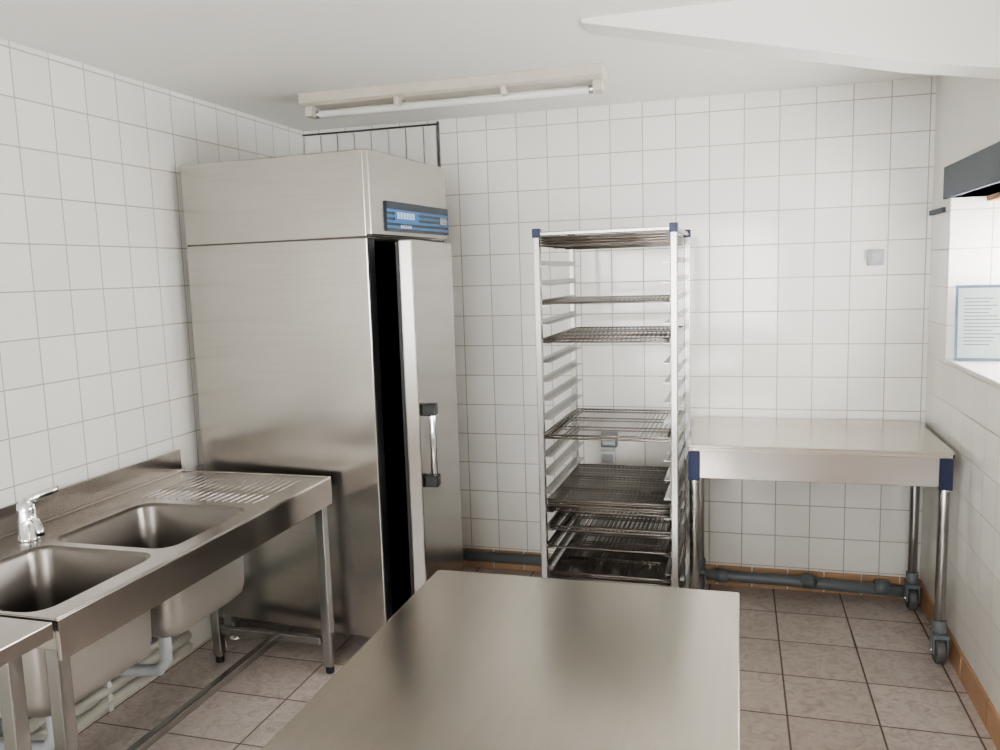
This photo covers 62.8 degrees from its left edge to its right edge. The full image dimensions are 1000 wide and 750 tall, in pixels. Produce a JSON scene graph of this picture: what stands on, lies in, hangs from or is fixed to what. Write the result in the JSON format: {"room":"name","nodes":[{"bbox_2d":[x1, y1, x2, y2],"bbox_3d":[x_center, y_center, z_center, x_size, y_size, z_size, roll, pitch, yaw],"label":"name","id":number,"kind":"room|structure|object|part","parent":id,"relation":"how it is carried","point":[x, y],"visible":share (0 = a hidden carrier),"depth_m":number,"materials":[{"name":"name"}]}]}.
{"room":"commercial kitchen","nodes":[
{"label":"commercial kitchen","id":0,"kind":"room"},
{"bbox_2d":[0,38,304,737],"bbox_3d":[-2.003,0.274,1.484,0.200,2.350,6.450,0,7,16],"label":"wall","id":1,"kind":"structure","parent":0,"point":[98,368],"depth_m":2.97,"materials":[{"name":"white tile"}]},
{"bbox_2d":[0,631,192,738],"bbox_3d":[-1.669,1.256,2.217,0.042,0.160,2.580,0,7,16],"label":"pipes","id":2,"kind":"object","parent":1,"relation":"attached to","point":[104,694],"visible":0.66,"depth_m":3.01,"materials":[{"name":"white plastic"}]},
{"bbox_2d":[0,0,937,130],"bbox_3d":[-0.405,-0.932,0.859,3.605,0.100,6.850,0,7,16],"label":"ceiling","id":3,"kind":"structure","parent":0,"point":[255,58],"depth_m":2.85,"materials":[{"name":"paint"}]},
{"bbox_2d":[298,63,607,119],"bbox_3d":[-0.213,-1.154,3.377,1.300,0.097,0.150,0,7,16],"label":"ceiling lamp","id":4,"kind":"object","parent":3,"relation":"attached to","point":[400,96],"visible":1,"depth_m":3.32,"materials":[{"name":"metal"}]},
{"bbox_2d":[78,565,996,749],"bbox_3d":[-0.330,1.498,1.163,3.605,0.100,6.850,0,7,16],"label":"floor","id":5,"kind":"structure","parent":0,"point":[819,670],"depth_m":3.10,"materials":[{"name":"tile"}]},
{"bbox_2d":[0,617,53,749],"bbox_3d":[-1.503,0.987,1.569,0.696,0.885,1.005,0,7,16],"label":"worktable","id":6,"kind":"object","parent":5,"relation":"on","point":[18,637],"visible":1,"depth_m":1.84,"materials":[{"name":"metal"}]},
{"bbox_2d":[30,734,46,739],"bbox_3d":[-1.381,1.206,2.442,0.126,0.225,0.126,0,7,16],"label":"pipe","id":7,"kind":"object","parent":5,"relation":"on","point":[39,736],"visible":0.14,"depth_m":2.47,"materials":[{"name":"grey plastic"}]},
{"bbox_2d":[0,449,335,749],"bbox_3d":[-1.174,0.798,2.702,0.696,0.958,1.355,0,7,16],"label":"sink","id":8,"kind":"object","parent":5,"relation":"on","point":[120,562],"visible":0.98,"depth_m":2.55,"materials":[{"name":"metal"}]},
{"bbox_2d":[16,485,58,542],"bbox_3d":[-1.378,0.431,2.485,0.231,0.165,0.118,5,10,43],"label":"tap","id":9,"kind":"object","parent":8,"relation":"on","point":[30,528],"depth_m":2.51,"materials":[{"name":"silver metal"}]},
{"bbox_2d":[180,149,462,641],"bbox_3d":[-0.650,0.126,3.582,1.072,2.040,0.680,1,8,21],"label":"refrigerator","id":10,"kind":"object","parent":5,"relation":"on","point":[321,284],"visible":0.79,"depth_m":3.27,"materials":[{"name":"metal"}]},
{"bbox_3d":[-0.335,-0.648,3.411,0.014,0.115,0.567,1,8,21],"label":"control panel","id":11,"kind":"part","parent":10,"relation":"part of","materials":[{"name":"blue plastic"}]},
{"bbox_3d":[-0.273,0.228,3.430,0.054,1.553,0.618,0,7,10],"label":"door","id":12,"kind":"part","parent":10,"relation":"part of","materials":[{"name":"metal"}]},
{"bbox_3d":[-0.266,0.271,3.174,0.053,0.326,0.046,0,7,11],"label":"door handle","id":13,"kind":"part","parent":10,"relation":"part of","materials":[{"name":"silver metal"}]},
{"bbox_2d":[261,570,739,749],"bbox_3d":[0.032,0.995,1.471,0.763,0.800,1.325,0,7,16],"label":"prep table","id":14,"kind":"object","parent":5,"relation":"on","point":[471,660],"visible":1,"depth_m":1.58,"materials":[{"name":"metal"}]},
{"bbox_2d":[532,222,690,588],"bbox_3d":[0.497,0.268,3.420,0.554,1.729,0.715,0,7,17],"label":"rack","id":15,"kind":"object","parent":5,"relation":"on","point":[567,561],"visible":0.91,"depth_m":3.29,"materials":[{"name":"silver metal"}]},
{"bbox_2d":[463,550,903,596],"bbox_3d":[0.857,0.977,4.056,2.201,0.105,0.123,0,7,16],"label":"drain pipe","id":16,"kind":"object","parent":5,"relation":"on","point":[878,587],"visible":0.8,"depth_m":3.94,"materials":[{"name":"grey plastic"}]},
{"bbox_2d":[687,417,954,663],"bbox_3d":[1.340,0.668,3.571,0.997,0.845,0.688,0,7,16],"label":"table","id":17,"kind":"object","parent":5,"relation":"on","point":[870,452],"visible":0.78,"depth_m":3.31,"materials":[{"name":"metal"}]},
{"bbox_2d":[303,76,936,593],"bbox_3d":[0.552,-0.142,4.178,3.605,2.350,0.200,0,7,16],"label":"wall","id":18,"kind":"structure","parent":0,"point":[783,197],"depth_m":3.91,"materials":[{"name":"white tile"}]},
{"bbox_2d":[302,121,443,242],"bbox_3d":[-0.670,-0.873,4.319,0.772,0.840,0.020,0,7,16],"label":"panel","id":19,"kind":"object","parent":18,"relation":"attached to","point":[381,140],"visible":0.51,"depth_m":4.24,"materials":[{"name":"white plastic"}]},
{"bbox_2d":[601,449,615,463],"bbox_3d":[0.545,0.412,4.120,0.070,0.065,0.056,0,7,16],"label":"wall socket","id":20,"kind":"object","parent":18,"relation":"attached to","point":[607,456],"visible":0.99,"depth_m":4.09,"materials":[{"name":"white plastic"}]},
{"bbox_2d":[601,431,617,447],"bbox_3d":[0.547,0.321,4.107,0.080,0.080,0.055,0,7,16],"label":"wall socket","id":21,"kind":"object","parent":18,"relation":"attached to","point":[614,444],"visible":0.7,"depth_m":4.08,"materials":[{"name":"grey plastic"}]},
{"bbox_2d":[463,548,918,597],"bbox_3d":[0.485,0.987,4.237,3.051,0.100,0.012,0,7,16],"label":"baseboard","id":22,"kind":"structure","parent":18,"relation":"attached to","point":[893,580],"depth_m":4.00,"materials":[{"name":"tile"}]},
{"bbox_2d":[867,249,883,264],"bbox_3d":[1.684,-0.527,3.674,0.063,0.070,0.036,0,7,16],"label":"wall switch","id":23,"kind":"object","parent":18,"relation":"attached to","point":[875,257],"visible":1,"depth_m":3.66,"materials":[{"name":"grey plastic"}]},
{"bbox_2d":[581,0,999,78],"bbox_3d":[0.899,-0.982,2.466,1.295,0.280,0.135,0,7,16],"label":"ceiling beam","id":24,"kind":"structure","parent":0,"point":[961,38],"depth_m":2.38,"materials":[{"name":"white paint"}]},
{"bbox_2d":[920,75,999,715],"bbox_3d":[1.196,0.291,0.558,0.350,2.350,6.450,0,7,16],"label":"wall","id":25,"kind":"structure","parent":0,"point":[962,410],"depth_m":3.08,"materials":[{"name":"white tile"}]},
{"bbox_2d":[929,207,945,215],"bbox_3d":[1.862,-0.696,3.491,0.012,0.020,0.243,0,7,16],"label":"trim","id":26,"kind":"structure","parent":25,"relation":"attached to","point":[943,209],"depth_m":3.46,"materials":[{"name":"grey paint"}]},
{"bbox_2d":[918,579,999,749],"bbox_3d":[1.055,1.407,0.742,0.012,0.100,6.432,0,7,16],"label":"baseboard","id":27,"kind":"structure","parent":25,"relation":"attached to","point":[984,707],"depth_m":2.95,"materials":[{"name":"ceramic"}]},
{"bbox_2d":[943,141,999,200],"bbox_3d":[1.688,-0.634,2.263,0.362,0.150,2.207,0,7,16],"label":"lintel","id":28,"kind":"object","parent":25,"relation":"attached to","point":[979,170],"visible":0.84,"depth_m":2.96,"materials":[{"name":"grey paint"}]},
{"bbox_2d":[943,358,999,388],"bbox_3d":[1.724,0.066,2.388,0.355,0.020,1.985,0,7,16],"label":"window sill","id":29,"kind":"structure","parent":25,"relation":"attached to","point":[988,372],"depth_m":3.02,"materials":[{"name":"white plastic"}]},
{"bbox_2d":[953,285,999,361],"bbox_3d":[1.915,-0.205,3.221,0.235,0.298,0.112,0,7,16],"label":"framed notice","id":30,"kind":"object","parent":29,"relation":"on","point":[977,307],"visible":1,"depth_m":3.22,"materials":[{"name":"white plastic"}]},
{"bbox_2d":[945,196,999,357],"bbox_3d":[1.962,-0.391,3.296,0.288,0.646,0.006,0,7,16],"label":"trim","id":31,"kind":"structure","parent":25,"relation":"attached to","point":[974,235],"depth_m":3.29,"materials":[{"name":"white paint"}]}
]}

